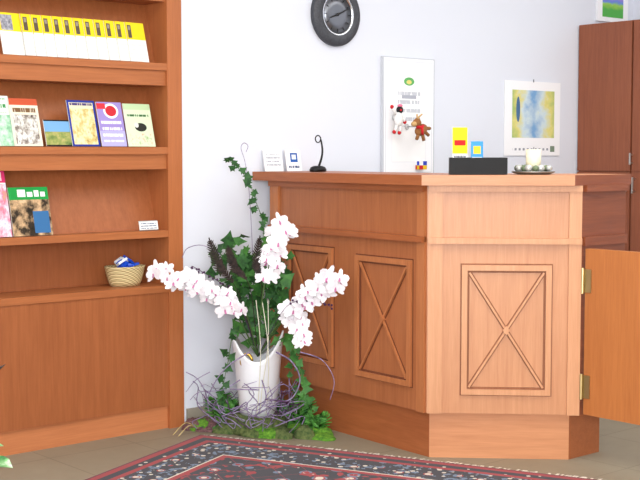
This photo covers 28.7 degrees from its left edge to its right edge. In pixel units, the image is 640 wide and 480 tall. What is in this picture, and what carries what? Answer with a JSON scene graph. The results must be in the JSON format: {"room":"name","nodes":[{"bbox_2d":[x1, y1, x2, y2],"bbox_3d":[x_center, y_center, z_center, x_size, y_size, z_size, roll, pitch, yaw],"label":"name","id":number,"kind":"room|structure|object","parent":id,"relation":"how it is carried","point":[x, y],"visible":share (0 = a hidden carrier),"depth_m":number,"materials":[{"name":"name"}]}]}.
{"room":"reception area","nodes":[
{"label":"reception area","id":0,"kind":"room"},
{"bbox_2d":[0,417,639,479],"bbox_3d":[0.955,1.129,1.934,9.310,0.100,7.780,-3,5,-41],"label":"floor","id":1,"kind":"structure","parent":0,"point":[618,456],"depth_m":4.98,"materials":[{"name":"tile"}]},
{"bbox_2d":[0,365,12,467],"bbox_3d":[-0.948,0.444,2.966,0.566,1.121,0.352,2,5,30],"label":"potted plant","id":2,"kind":"object","parent":1,"relation":"on","point":[4,462],"visible":1,"depth_m":2.98,"materials":[{"name":"green plant"}]},
{"bbox_2d":[0,0,183,455],"bbox_3d":[-1.209,-0.225,5.183,1.300,2.150,0.355,-3,5,-41],"label":"bookshelf","id":3,"kind":"object","parent":1,"relation":"on","point":[84,358],"visible":0.88,"depth_m":5.29,"materials":[{"name":"brown wood"}]},
{"bbox_2d":[0,171,52,236],"bbox_3d":[-1.236,-0.145,4.998,0.337,0.261,0.070,-3,5,-41],"label":"magazines","id":4,"kind":"object","parent":3,"relation":"in","point":[30,214],"visible":0.93,"depth_m":5.03,"materials":[{"name":"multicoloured paper"}]},
{"bbox_2d":[0,12,148,61],"bbox_3d":[-1.002,-0.830,5.137,0.688,0.168,0.054,-3,5,-41],"label":"brochures","id":5,"kind":"object","parent":3,"relation":"in","point":[45,36],"visible":1,"depth_m":5.12,"materials":[{"name":"white paper"}]},
{"bbox_2d":[0,96,155,146],"bbox_3d":[-1.033,-0.485,5.140,0.820,0.200,0.064,-3,5,-41],"label":"brochures","id":6,"kind":"object","parent":3,"relation":"in","point":[19,118],"visible":1,"depth_m":5.17,"materials":[{"name":"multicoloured paper"}]},
{"bbox_2d":[104,255,144,286],"bbox_3d":[-0.847,0.132,5.427,0.190,0.131,0.147,-3,5,-41],"label":"basket","id":7,"kind":"object","parent":3,"relation":"on","point":[126,272],"visible":1,"depth_m":5.38,"materials":[{"name":"wicker"}]},
{"bbox_2d":[138,220,157,230],"bbox_3d":[-0.741,-0.063,5.397,0.094,0.042,0.013,-3,5,-41],"label":"label","id":8,"kind":"object","parent":3,"relation":"in","point":[152,224],"visible":1,"depth_m":5.39,"materials":[{"name":"white paper"}]},
{"bbox_2d":[146,143,348,440],"bbox_3d":[-0.283,0.217,5.274,0.656,1.255,0.746,-3,5,-41],"label":"flower arrangement","id":9,"kind":"object","parent":1,"relation":"on","point":[260,413],"visible":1,"depth_m":5.34,"materials":[{"name":"white plant"}]},
{"bbox_2d":[85,435,600,479],"bbox_3d":[-0.166,0.924,4.063,1.744,0.010,2.110,2,4,26],"label":"rug","id":10,"kind":"object","parent":1,"relation":"on","point":[200,457],"visible":1,"depth_m":4.78,"materials":[{"name":"multicoloured carpet"}]},
{"bbox_2d":[252,171,639,459],"bbox_3d":[0.677,0.292,5.131,0.779,1.125,2.265,-3,5,-41],"label":"reception desk","id":11,"kind":"object","parent":1,"relation":"on","point":[476,316],"depth_m":4.92,"materials":[{"name":"brown wood"}]},
{"bbox_2d":[310,135,325,171],"bbox_3d":[-0.009,-0.391,5.637,0.101,0.165,0.072,-3,5,-41],"label":"stand","id":12,"kind":"object","parent":11,"relation":"on","point":[318,168],"visible":1,"depth_m":5.63,"materials":[{"name":"black metal"}]},
{"bbox_2d":[449,127,507,174],"bbox_3d":[0.621,-0.351,4.919,0.224,0.185,0.114,0,4,4],"label":"holder","id":13,"kind":"object","parent":11,"relation":"on","point":[459,164],"visible":1,"depth_m":4.87,"materials":[{"name":"black plastic"}]},
{"bbox_2d":[511,148,554,173],"bbox_3d":[0.846,-0.315,4.958,0.174,0.108,0.174,-3,5,-41],"label":"dish","id":14,"kind":"object","parent":11,"relation":"on","point":[533,165],"visible":1,"depth_m":4.93,"materials":[{"name":"grey metal"}]},
{"bbox_2d":[577,19,639,251],"bbox_3d":[1.935,-0.266,7.195,0.566,1.951,0.745,-3,5,-41],"label":"tall cabinet","id":15,"kind":"object","parent":1,"relation":"on","point":[609,52],"visible":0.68,"depth_m":7.09,"materials":[{"name":"brown wood"}]},
{"bbox_2d":[181,0,633,421],"bbox_3d":[-1.682,-0.504,4.861,9.310,2.750,0.500,-3,5,-41],"label":"wall","id":16,"kind":"structure","parent":0,"point":[258,74],"depth_m":5.96,"materials":[{"name":"white paint"}]},
{"bbox_2d":[186,394,279,419],"bbox_3d":[-1.514,0.844,4.761,9.070,0.075,0.012,-3,5,-41],"label":"baseboard","id":17,"kind":"structure","parent":16,"relation":"attached to","point":[195,412],"depth_m":5.59,"materials":[{"name":"tile"}]},
{"bbox_2d":[311,0,359,45],"bbox_3d":[0.079,-1.081,6.000,0.301,0.300,0.032,-3,5,-41],"label":"wall clock","id":18,"kind":"object","parent":16,"relation":"attached to","point":[335,22],"visible":1,"depth_m":5.99,"materials":[{"name":"plastic"},{"name":"metal"},{"name":"glass"}]},
{"bbox_2d":[380,56,434,172],"bbox_3d":[0.448,-0.625,6.364,0.370,0.602,0.016,-3,5,-41],"label":"poster","id":19,"kind":"object","parent":16,"relation":"attached to","point":[408,82],"visible":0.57,"depth_m":6.34,"materials":[{"name":"white paper"}]},
{"bbox_2d":[390,104,406,134],"bbox_3d":[0.388,-0.605,6.262,0.111,0.154,0.053,-3,5,-41],"label":"clown","id":20,"kind":"object","parent":19,"relation":"hanging from","point":[397,117],"visible":1,"depth_m":6.25,"materials":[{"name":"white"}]},
{"bbox_2d":[405,114,430,140],"bbox_3d":[0.485,-0.568,6.303,0.136,0.138,0.123,-3,5,-41],"label":"toy","id":21,"kind":"object","parent":19,"relation":"hanging from","point":[421,129],"visible":1,"depth_m":6.26,"materials":[{"name":"brown"}]},
{"bbox_2d":[415,161,426,168],"bbox_3d":[0.517,-0.384,6.417,0.056,0.042,0.033,-3,5,-41],"label":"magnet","id":22,"kind":"object","parent":19,"relation":"attached to","point":[418,164],"visible":1,"depth_m":6.40},
{"bbox_2d":[503,79,559,155],"bbox_3d":[1.195,-0.687,7.014,0.483,0.425,0.012,-3,5,-41],"label":"calendar","id":23,"kind":"object","parent":16,"relation":"attached to","point":[531,109],"visible":0.99,"depth_m":7.01,"materials":[{"name":"white paper"}]},
{"bbox_2d":[595,0,627,21],"bbox_3d":[1.736,-1.391,7.434,0.301,0.190,0.015,-3,5,-41],"label":"landscape picture","id":24,"kind":"object","parent":16,"relation":"attached to","point":[605,10],"visible":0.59,"depth_m":7.42,"materials":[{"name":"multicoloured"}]},
{"bbox_2d":[633,0,639,19],"bbox_3d":[4.423,-0.502,4.842,0.120,2.750,7.540,-3,5,-41],"label":"wall","id":25,"kind":"structure","parent":0,"point":[636,15],"depth_m":7.58,"materials":[{"name":"white paint"}]}
]}

